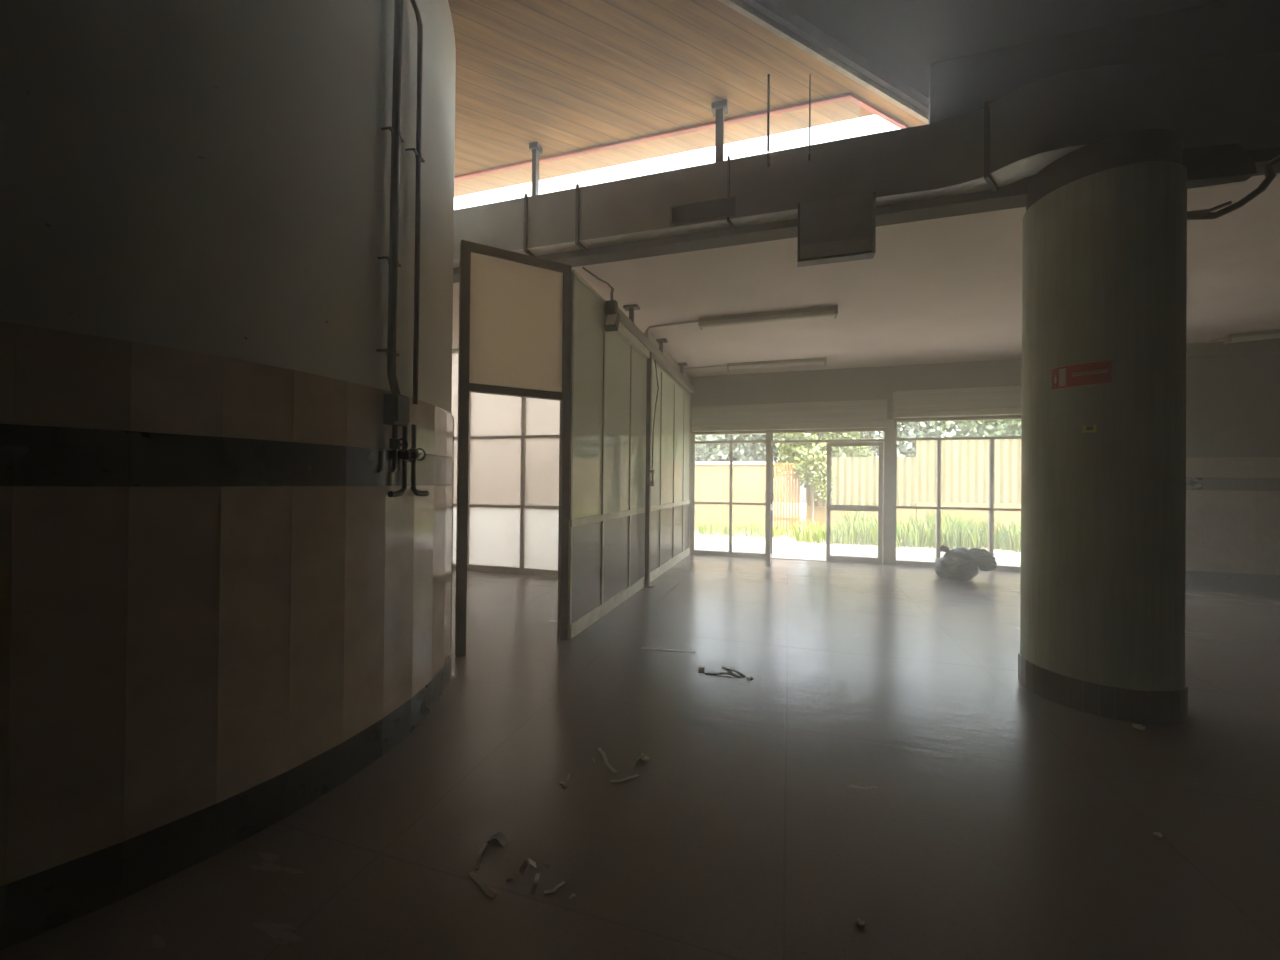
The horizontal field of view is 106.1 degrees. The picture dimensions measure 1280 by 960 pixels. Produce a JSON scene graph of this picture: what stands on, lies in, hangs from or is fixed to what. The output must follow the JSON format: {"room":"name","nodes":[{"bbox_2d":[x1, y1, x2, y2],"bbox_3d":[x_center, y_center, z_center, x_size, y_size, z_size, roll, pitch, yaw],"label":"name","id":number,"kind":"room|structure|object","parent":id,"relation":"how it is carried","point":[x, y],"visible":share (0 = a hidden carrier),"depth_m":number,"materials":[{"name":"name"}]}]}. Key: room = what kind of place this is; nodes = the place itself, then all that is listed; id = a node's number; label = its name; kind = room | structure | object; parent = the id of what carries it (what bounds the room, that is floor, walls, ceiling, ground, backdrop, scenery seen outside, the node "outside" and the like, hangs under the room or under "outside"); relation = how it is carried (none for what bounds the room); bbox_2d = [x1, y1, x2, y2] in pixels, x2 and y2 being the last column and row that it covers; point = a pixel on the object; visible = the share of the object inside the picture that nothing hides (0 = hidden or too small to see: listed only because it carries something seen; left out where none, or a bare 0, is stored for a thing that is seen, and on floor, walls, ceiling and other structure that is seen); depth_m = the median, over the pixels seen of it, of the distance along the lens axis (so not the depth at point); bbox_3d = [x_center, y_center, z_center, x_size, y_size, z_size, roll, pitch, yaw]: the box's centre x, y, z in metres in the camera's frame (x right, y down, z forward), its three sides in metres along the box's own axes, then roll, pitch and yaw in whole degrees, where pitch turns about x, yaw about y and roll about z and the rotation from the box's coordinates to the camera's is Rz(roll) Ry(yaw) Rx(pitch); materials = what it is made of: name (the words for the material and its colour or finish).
{"room":"abandoned building lobby","nodes":[
{"label":"abandoned building lobby","id":0,"kind":"room"},
{"bbox_2d":[0,0,455,885],"bbox_3d":[-3.301,-1.118,2.959,4.042,4.700,4.042,0,0,17],"label":"wall","id":1,"kind":"structure","parent":0,"point":[212,582],"depth_m":1.83,"materials":[{"name":"paint"}]},
{"bbox_2d":[0,651,450,950],"bbox_3d":[-3.325,1.333,2.947,4.030,0.198,4.030,0,0,17],"label":"baseboard","id":2,"kind":"structure","parent":1,"relation":"attached to","point":[36,904],"depth_m":1.78,"materials":[{"name":"black stone"}]},
{"bbox_2d":[376,0,403,394],"bbox_3d":[-1.303,-1.859,2.543,0.090,2.943,0.130,0,0,17],"label":"pipe","id":3,"kind":"object","parent":1,"relation":"attached to","point":[396,139],"visible":0.94,"depth_m":2.53,"materials":[{"name":"metal"}]},
{"bbox_2d":[383,393,409,425],"bbox_3d":[-1.285,-0.369,2.544,0.081,0.160,0.113,1,0,12],"label":"box","id":4,"kind":"object","parent":1,"relation":"attached to","point":[396,407],"visible":0.95,"depth_m":2.49,"materials":[{"name":"grey metal"}]},
{"bbox_2d":[389,425,407,472],"bbox_3d":[-1.289,-0.162,2.548,0.074,0.254,0.089,0,0,17],"label":"pipe","id":5,"kind":"object","parent":4,"relation":"attached to","point":[394,442],"visible":1,"depth_m":2.52,"materials":[{"name":"black metal"}]},
{"bbox_2d":[388,426,416,496],"bbox_3d":[-1.289,-0.099,2.585,0.074,0.380,0.175,0,0,17],"label":"pipe","id":6,"kind":"object","parent":4,"relation":"attached to","point":[405,456],"visible":0.99,"depth_m":2.59,"materials":[{"name":"black metal"}]},
{"bbox_2d":[405,0,424,404],"bbox_3d":[-1.286,-1.575,2.684,0.068,2.292,0.223,1,0,6],"label":"pipe","id":7,"kind":"object","parent":1,"relation":"attached to","point":[417,151],"visible":1,"depth_m":2.73,"materials":[{"name":"metal"}]},
{"bbox_2d":[410,424,428,495],"bbox_3d":[-1.257,-0.107,2.737,0.073,0.403,0.157,0,0,17],"label":"pipe","id":8,"kind":"object","parent":1,"relation":"attached to","point":[415,491],"visible":0.88,"depth_m":2.68,"materials":[{"name":"black metal"}]},
{"bbox_2d":[451,333,644,576],"bbox_3d":[-2.069,-0.341,7.650,4.600,3.620,0.080,0,0,17],"label":"window","id":9,"kind":"structure","parent":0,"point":[513,520],"depth_m":7.64,"materials":[{"name":"glass"}]},
{"bbox_2d":[0,554,1279,959],"bbox_3d":[2.260,1.545,2.284,16.200,0.120,13.920,0,0,17],"label":"floor","id":10,"kind":"structure","parent":0,"point":[885,761],"depth_m":2.17,"materials":[{"name":"grey concrete"}]},
{"bbox_2d":[475,843,487,869],"bbox_3d":[-0.614,1.445,1.857,0.019,0.016,0.130,1,0,-3],"label":"paper strip","id":11,"kind":"object","parent":10,"relation":"on","point":[485,844],"visible":1,"depth_m":1.84,"materials":[{"name":"white paper"}]},
{"bbox_2d":[468,871,496,898],"bbox_3d":[-0.569,1.447,1.722,0.163,0.011,0.029,0,0,40],"label":"paper strip","id":12,"kind":"object","parent":10,"relation":"on","point":[483,886],"visible":1,"depth_m":1.71,"materials":[{"name":"beige paper"}]},
{"bbox_2d":[488,832,508,846],"bbox_3d":[-0.571,1.442,1.936,0.078,0.023,0.034,0,0,20],"label":"paper strip","id":13,"kind":"object","parent":10,"relation":"on","point":[499,836],"visible":1,"depth_m":1.93,"materials":[{"name":"white paper"}]},
{"bbox_2d":[455,239,571,656],"bbox_3d":[-1.089,-0.259,4.224,0.962,3.440,0.080,1,0,-29],"label":"door frame","id":14,"kind":"structure","parent":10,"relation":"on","point":[515,308],"depth_m":4.20,"materials":[{"name":"brown metal"}]},
{"bbox_2d":[519,858,536,873],"bbox_3d":[-0.418,1.442,1.802,0.063,0.025,0.034,1,0,-30],"label":"paper strip","id":15,"kind":"object","parent":10,"relation":"on","point":[528,861],"visible":1,"depth_m":1.80,"materials":[{"name":"white paper"}]},
{"bbox_2d":[531,873,539,893],"bbox_3d":[-0.374,1.446,1.733,0.021,0.016,0.087,1,0,0],"label":"paper strip","id":16,"kind":"object","parent":10,"relation":"on","point":[536,880],"visible":1,"depth_m":1.72,"materials":[{"name":"white paper"}]},
{"bbox_2d":[544,881,565,893],"bbox_3d":[-0.300,1.449,1.709,0.085,0.011,0.033,1,0,-36],"label":"paper strip","id":17,"kind":"object","parent":10,"relation":"on","point":[562,883],"visible":1,"depth_m":1.70,"materials":[{"name":"white paper"}]},
{"bbox_2d":[559,781,567,788],"bbox_3d":[-0.366,1.453,2.297,0.020,0.009,0.054,1,0,-35],"label":"paper strip","id":18,"kind":"object","parent":10,"relation":"on","point":[562,783],"visible":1,"depth_m":2.29,"materials":[{"name":"white paper"}]},
{"bbox_2d":[597,747,617,773],"bbox_3d":[-0.180,1.452,2.505,0.040,0.016,0.249,1,0,-25],"label":"paper strip","id":19,"kind":"object","parent":10,"relation":"on","point":[600,750],"visible":1,"depth_m":2.47,"materials":[{"name":"white paper"}]},
{"bbox_2d":[610,774,639,782],"bbox_3d":[-0.071,1.455,2.345,0.151,0.011,0.044,1,0,-21],"label":"paper strip","id":20,"kind":"object","parent":10,"relation":"on","point":[635,775],"visible":1,"depth_m":2.33,"materials":[{"name":"white paper"}]},
{"bbox_2d":[568,270,690,638],"bbox_3d":[0.176,-0.321,7.142,0.070,3.620,5.646,0,0,17],"label":"wall","id":21,"kind":"structure","parent":10,"relation":"on","point":[608,376],"depth_m":5.61,"materials":[{"name":"beige paint"}]},
{"bbox_2d":[636,753,648,759],"bbox_3d":[0.012,1.451,2.522,0.066,0.023,0.030,1,0,-8],"label":"paper strip","id":22,"kind":"object","parent":10,"relation":"on","point":[640,755],"visible":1,"depth_m":2.52,"materials":[{"name":"white paper"}]},
{"bbox_2d":[644,352,655,587],"bbox_3d":[0.147,-0.163,6.705,0.125,3.300,0.120,0,0,17],"label":"steel post","id":23,"kind":"object","parent":10,"relation":"on","point":[649,483],"visible":0.98,"depth_m":6.69,"materials":[{"name":"metal"}]},
{"bbox_2d":[652,359,658,468],"bbox_3d":[0.210,-0.933,6.799,0.037,1.562,0.181,0,0,29],"label":"cable","id":24,"kind":"object","parent":23,"relation":"attached to","point":[654,359],"visible":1,"depth_m":6.79,"materials":[{"name":"black metal"}]},
{"bbox_2d":[641,647,694,652],"bbox_3d":[0.241,1.472,4.164,0.469,0.002,0.045,1,0,9],"label":"strip","id":25,"kind":"object","parent":10,"relation":"on","point":[643,648],"visible":1,"depth_m":4.16,"materials":[{"name":"grey metal"}]},
{"bbox_2d":[698,666,704,672],"bbox_3d":[0.475,1.466,3.734,0.050,0.015,0.126,1,0,7],"label":"scrap","id":26,"kind":"object","parent":10,"relation":"on","point":[701,669],"visible":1,"depth_m":3.71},
{"bbox_2d":[705,672,741,677],"bbox_3d":[0.632,1.469,3.635,0.279,0.012,0.054,0,0,14],"label":"stick","id":27,"kind":"object","parent":10,"relation":"on","point":[731,674],"visible":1,"depth_m":3.64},
{"bbox_2d":[722,667,745,676],"bbox_3d":[0.720,1.468,3.694,0.032,0.016,0.224,1,0,-37],"label":"stick","id":28,"kind":"object","parent":10,"relation":"on","point":[736,671],"visible":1,"depth_m":3.67,"materials":[{"name":"brown wood"}]},
{"bbox_2d":[856,918,864,925],"bbox_3d":[0.727,1.459,1.587,0.023,0.013,0.025,1,0,-34],"label":"crumb","id":29,"kind":"object","parent":10,"relation":"on","point":[859,921],"visible":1,"depth_m":1.58,"materials":[{"name":"grey"}]},
{"bbox_2d":[933,545,996,580],"bbox_3d":[5.042,1.283,7.441,0.864,0.507,0.549,0,0,17],"label":"bag","id":30,"kind":"object","parent":10,"relation":"on","point":[960,563],"visible":1,"depth_m":7.32,"materials":[{"name":"black plastic"}]},
{"bbox_2d":[1018,129,1187,724],"bbox_3d":[3.209,-0.343,3.379,0.854,3.685,0.854,0,0,17],"label":"concrete column","id":31,"kind":"structure","parent":10,"relation":"on","point":[1104,249],"depth_m":3.05,"materials":[{"name":"paint"}]},
{"bbox_2d":[1052,359,1110,390],"bbox_3d":[2.880,-0.686,3.149,0.032,0.154,0.293,1,0,-35],"label":"fire sign","id":32,"kind":"object","parent":31,"relation":"attached to","point":[1093,372],"visible":1,"depth_m":3.13,"materials":[{"name":"red plastic"}]},
{"bbox_2d":[1083,425,1096,432],"bbox_3d":[2.899,-0.331,3.102,0.003,0.048,0.066,1,0,-42],"label":"sticker","id":33,"kind":"object","parent":31,"relation":"attached to","point":[1085,429],"visible":1,"depth_m":3.10,"materials":[{"name":"paper"}]},
{"bbox_2d":[1187,201,1231,212],"bbox_3d":[3.793,-1.859,3.359,0.455,0.054,0.031,0,0,30],"label":"pipe","id":34,"kind":"object","parent":31,"relation":"attached to","point":[1228,202],"visible":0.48,"depth_m":3.28,"materials":[{"name":"metal"}]},
{"bbox_2d":[1187,155,1279,219],"bbox_3d":[4.592,-1.941,2.983,2.209,0.379,0.140,0,0,20],"label":"pipe","id":35,"kind":"object","parent":31,"relation":"attached to","point":[1267,168],"visible":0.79,"depth_m":3.16,"materials":[{"name":"metal"}]},
{"bbox_2d":[1132,724,1145,729],"bbox_3d":[3.003,1.482,2.894,0.065,0.026,0.044,0,0,17],"label":"crumb","id":36,"kind":"object","parent":10,"relation":"on","point":[1138,726],"visible":1,"depth_m":2.88,"materials":[{"name":"grey"}]},
{"bbox_2d":[1153,832,1162,836],"bbox_3d":[2.154,1.475,2.003,0.030,0.014,0.026,0,0,17],"label":"crumb","id":37,"kind":"object","parent":10,"relation":"on","point":[1157,834],"visible":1,"depth_m":2.00,"materials":[{"name":"grey"}]},
{"bbox_2d":[448,0,928,196],"bbox_3d":[-3.265,-3.361,4.224,11.597,0.200,5.346,1,0,-28],"label":"wooden ceiling","id":38,"kind":"structure","parent":0,"point":[563,76],"depth_m":3.91,"materials":[{"name":"wood"}]},
{"bbox_2d":[453,52,1279,267],"bbox_3d":[1.261,-2.470,3.859,12.900,1.495,0.399,0,0,17],"label":"air duct","id":39,"kind":"object","parent":38,"relation":"hanging from","point":[1222,109],"visible":0.91,"depth_m":3.69,"materials":[{"name":"silver metal"}]},
{"bbox_2d":[672,199,732,221],"bbox_3d":[0.532,-2.298,4.113,0.520,0.120,0.019,0,0,17],"label":"grille","id":40,"kind":"object","parent":39,"relation":"attached to","point":[718,209],"depth_m":4.10,"materials":[{"name":"grey metal"}]},
{"bbox_2d":[691,358,1021,432],"bbox_3d":[4.263,-1.506,8.934,6.930,1.150,0.180,0,0,17],"label":"wall","id":41,"kind":"structure","parent":0,"point":[879,382],"depth_m":8.93,"materials":[{"name":"paint"}]},
{"bbox_2d":[690,431,770,557],"bbox_3d":[1.795,0.283,9.647,1.580,2.470,0.100,0,0,17],"label":"window","id":42,"kind":"structure","parent":41,"relation":"in","point":[694,442],"depth_m":9.61,"materials":[{"name":"metal"}]},
{"bbox_2d":[691,399,886,431],"bbox_3d":[2.745,-1.210,9.193,3.540,0.490,0.212,0,0,17],"label":"box","id":43,"kind":"object","parent":41,"relation":"attached to","point":[856,414],"visible":1,"depth_m":9.07,"materials":[{"name":"metal"}]},
{"bbox_2d":[765,429,883,564],"bbox_3d":[3.352,0.294,8.724,2.060,2.470,0.994,0,0,17],"label":"door","id":44,"kind":"structure","parent":41,"relation":"in","point":[878,508],"depth_m":8.95,"materials":[{"name":"metal"}]},
{"bbox_2d":[882,419,893,564],"bbox_3d":[4.538,0.222,8.803,0.160,2.640,0.180,0,0,17],"label":"trim","id":45,"kind":"structure","parent":41,"relation":"attached to","point":[888,433],"depth_m":8.72,"materials":[{"name":"metal"}]},
{"bbox_2d":[892,386,1021,417],"bbox_3d":[5.939,-1.338,8.211,2.900,0.460,0.212,0,0,17],"label":"box","id":46,"kind":"object","parent":41,"relation":"attached to","point":[986,401],"visible":0.53,"depth_m":8.27,"materials":[{"name":"metal"}]},
{"bbox_2d":[893,417,1021,571],"bbox_3d":[6.015,0.239,8.349,2.930,2.630,0.100,0,0,17],"label":"window","id":47,"kind":"structure","parent":41,"relation":"in","point":[991,509],"depth_m":8.51,"materials":[{"name":"metal"}]},
{"bbox_2d":[695,502,1020,552],"bbox_3d":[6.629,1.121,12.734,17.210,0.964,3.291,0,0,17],"label":"grass","id":48,"kind":"structure","parent":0,"point":[956,532],"depth_m":11.88,"materials":[{"name":"green plant"}]},
{"bbox_2d":[690,434,729,461],"bbox_3d":[1.309,-0.815,20.537,5.021,4.881,4.093,1,0,13],"label":"tree","id":49,"kind":"object","parent":48,"relation":"on","point":[702,450],"visible":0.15,"depth_m":19.17,"materials":[{"name":"green plant"}]},
{"bbox_2d":[695,462,773,528],"bbox_3d":[0.688,0.464,16.578,7.570,2.160,0.300,0,0,17],"label":"wall","id":50,"kind":"structure","parent":48,"relation":"on","point":[711,478],"depth_m":15.77,"materials":[{"name":"beige paint"}]},
{"bbox_2d":[703,433,792,479],"bbox_3d":[4.720,-1.067,20.626,4.606,5.454,4.071,0,0,17],"label":"tree","id":51,"kind":"object","parent":48,"relation":"on","point":[742,452],"visible":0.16,"depth_m":19.46,"materials":[{"name":"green plant"}]},
{"bbox_2d":[774,462,799,529],"bbox_3d":[4.632,0.496,15.165,0.780,2.120,0.080,0,0,17],"label":"fence","id":52,"kind":"object","parent":48,"relation":"on","point":[793,508],"visible":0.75,"depth_m":15.12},
{"bbox_2d":[793,444,837,524],"bbox_3d":[5.334,0.255,14.677,1.304,2.694,0.627,0,0,17],"label":"climbing shrub","id":53,"kind":"object","parent":48,"relation":"on","point":[806,464],"visible":0.91,"depth_m":14.64,"materials":[{"name":"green plant"}]},
{"bbox_2d":[773,432,873,487],"bbox_3d":[6.366,-0.586,17.162,3.659,4.490,2.803,0,0,17],"label":"tree","id":54,"kind":"object","parent":48,"relation":"on","point":[787,450],"visible":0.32,"depth_m":16.55,"materials":[{"name":"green plant"}]},
{"bbox_2d":[806,457,915,527],"bbox_3d":[6.688,0.454,14.690,3.050,2.280,0.260,0,0,17],"label":"corrugated fence","id":55,"kind":"object","parent":48,"relation":"on","point":[856,481],"visible":0.5,"depth_m":14.67,"materials":[{"name":"beige metal"}]},
{"bbox_2d":[843,422,938,456],"bbox_3d":[9.019,-1.123,18.757,4.504,5.632,4.426,1,0,-26],"label":"tree","id":56,"kind":"object","parent":48,"relation":"on","point":[906,428],"visible":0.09,"depth_m":17.69,"materials":[{"name":"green plant"}]},
{"bbox_2d":[906,419,1020,456],"bbox_3d":[12.416,-1.195,17.688,5.349,5.831,4.204,0,0,17],"label":"tree","id":57,"kind":"object","parent":48,"relation":"on","point":[989,428],"visible":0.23,"depth_m":16.52,"materials":[{"name":"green plant"}]},
{"bbox_2d":[915,439,1020,533],"bbox_3d":[10.977,0.240,13.372,5.880,2.780,0.260,0,0,17],"label":"corrugated fence","id":58,"kind":"object","parent":48,"relation":"on","point":[964,463],"visible":0.27,"depth_m":13.80,"materials":[{"name":"beige metal"}]},
{"bbox_2d":[695,538,1020,565],"bbox_3d":[6.654,1.614,8.067,36.000,0.090,5.840,0,0,17],"label":"ground","id":59,"kind":"structure","parent":0,"point":[780,549],"depth_m":10.59,"materials":[{"name":"concrete"}]},
{"bbox_2d":[452,173,1279,376],"bbox_3d":[3.556,-2.241,6.395,16.200,0.280,5.420,0,0,17],"label":"ceiling","id":60,"kind":"structure","parent":0,"point":[947,289],"depth_m":5.38,"materials":[{"name":"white paint"}]},
{"bbox_2d":[615,304,694,392],"bbox_3d":[0.381,-1.897,7.510,0.180,0.460,4.650,0,0,17],"label":"ceiling track","id":61,"kind":"object","parent":60,"relation":"hanging from","point":[627,329],"visible":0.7,"depth_m":6.37,"materials":[{"name":"grey metal"}]},
{"bbox_2d":[604,288,620,331],"bbox_3d":[-0.307,-1.847,5.206,0.160,0.483,0.149,0,0,17],"label":"lamp","id":62,"kind":"object","parent":61,"relation":"attached to","point":[612,320],"visible":1,"depth_m":5.19,"materials":[{"name":"black metal"}]},
{"bbox_2d":[647,320,698,337],"bbox_3d":[0.438,-2.025,6.539,0.745,0.207,0.031,0,0,23],"label":"conduit","id":63,"kind":"object","parent":60,"relation":"attached to","point":[697,320],"visible":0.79,"depth_m":6.54,"materials":[{"name":"grey metal"}]},
{"bbox_2d":[683,365,726,368],"bbox_3d":[1.204,-2.096,8.922,0.821,0.024,0.024,0,0,19],"label":"conduit","id":64,"kind":"object","parent":60,"relation":"attached to","point":[717,365],"visible":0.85,"depth_m":8.92,"materials":[{"name":"grey metal"}]},
{"bbox_2d":[698,305,837,329],"bbox_3d":[1.605,-2.069,6.146,1.700,0.105,0.174,0,0,17],"label":"lamp","id":65,"kind":"object","parent":60,"relation":"attached to","point":[824,311],"visible":1,"depth_m":6.07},
{"bbox_2d":[701,310,834,327],"bbox_3d":[1.605,-2.044,6.146,1.640,0.055,0.156,0,0,17],"label":"diffuser","id":66,"kind":"object","parent":65,"relation":"attached to","point":[794,314],"depth_m":6.09,"materials":[{"name":"white plastic"}]},
{"bbox_2d":[727,357,825,370],"bbox_3d":[2.404,-2.049,8.537,1.680,0.105,0.174,0,0,17],"label":"lamp","id":67,"kind":"object","parent":60,"relation":"attached to","point":[808,361],"visible":1,"depth_m":8.46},
{"bbox_2d":[729,360,824,369],"bbox_3d":[2.404,-2.024,8.537,1.620,0.055,0.156,0,0,17],"label":"diffuser","id":68,"kind":"object","parent":67,"relation":"attached to","point":[781,363],"depth_m":8.48,"materials":[{"name":"white plastic"}]},
{"bbox_2d":[453,147,1279,282],"bbox_3d":[2.732,-2.298,3.714,16.200,0.350,0.190,0,0,17],"label":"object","id":69,"kind":"structure","parent":60,"relation":"attached to","point":[1013,195],"depth_m":4.11,"materials":[{"name":"paint"}]},
{"bbox_2d":[582,267,612,288],"bbox_3d":[-0.445,-2.108,5.045,0.044,0.069,0.489,0,0,35],"label":"wire","id":70,"kind":"object","parent":69,"relation":"hanging from","point":[585,269],"visible":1,"depth_m":5.05,"materials":[{"name":"black metal"}]},
{"bbox_2d":[1205,338,1223,343],"bbox_3d":[8.395,-2.035,6.992,0.024,0.024,0.316,1,0,6],"label":"conduit","id":71,"kind":"object","parent":60,"relation":"attached to","point":[1220,338],"visible":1,"depth_m":7.02,"materials":[{"name":"grey metal"}]},
{"bbox_2d":[1223,329,1279,344],"bbox_3d":[9.037,-1.994,6.360,1.700,0.105,0.174,0,0,35],"label":"lamp","id":72,"kind":"object","parent":60,"relation":"attached to","point":[1275,333],"visible":1,"depth_m":6.67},
{"bbox_2d":[1230,333,1279,342],"bbox_3d":[9.037,-1.969,6.360,1.640,0.055,0.156,0,0,35],"label":"diffuser","id":73,"kind":"object","parent":72,"relation":"attached to","point":[1247,336],"depth_m":6.67,"materials":[{"name":"white plastic"}]},
{"bbox_2d":[774,0,1220,97],"bbox_3d":[1.645,-3.453,0.150,16.200,0.200,9.400,0,0,17],"label":"ceiling","id":74,"kind":"structure","parent":0,"point":[902,38],"depth_m":3.49,"materials":[{"name":"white paint"}]},
{"bbox_2d":[929,0,1279,123],"bbox_3d":[6.541,-2.889,3.049,8.538,0.900,0.970,0,0,17],"label":"wall","id":75,"kind":"structure","parent":0,"point":[960,86],"depth_m":3.50,"materials":[{"name":"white paint"}]},
{"bbox_2d":[454,93,908,180],"bbox_3d":[-1.057,-2.868,5.305,7.812,0.730,0.872,0,0,17],"label":"trim","id":76,"kind":"structure","parent":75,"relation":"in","point":[848,96],"depth_m":4.38,"materials":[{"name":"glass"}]},
{"bbox_2d":[718,0,928,123],"bbox_3d":[-1.984,-3.269,1.878,11.102,0.042,0.035,1,0,-28],"label":"trim","id":77,"kind":"structure","parent":75,"relation":"attached to","point":[742,8],"depth_m":3.65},
{"bbox_2d":[741,0,928,113],"bbox_3d":[-2.095,-3.337,1.771,10.889,0.090,0.040,1,0,-28],"label":"trim","id":78,"kind":"structure","parent":75,"relation":"attached to","point":[772,9],"depth_m":3.66,"materials":[{"name":"grey metal"}]},
{"bbox_2d":[1186,354,1279,574],"bbox_3d":[9.691,-0.226,7.074,4.840,3.620,0.422,0,0,17],"label":"wall","id":79,"kind":"structure","parent":0,"point":[1233,402],"depth_m":7.14,"materials":[{"name":"paint"}]},
{"bbox_2d":[1186,338,1279,357],"bbox_3d":[9.559,-1.939,6.868,4.800,0.200,0.120,0,0,17],"label":"trim","id":80,"kind":"structure","parent":79,"relation":"attached to","point":[1266,346],"depth_m":7.07,"materials":[{"name":"paint"}]},
{"bbox_2d":[1186,571,1279,588],"bbox_3d":[9.569,1.482,6.892,4.740,0.200,0.015,0,0,17],"label":"baseboard","id":81,"kind":"structure","parent":79,"relation":"attached to","point":[1192,577],"depth_m":7.12,"materials":[{"name":"black stone"}]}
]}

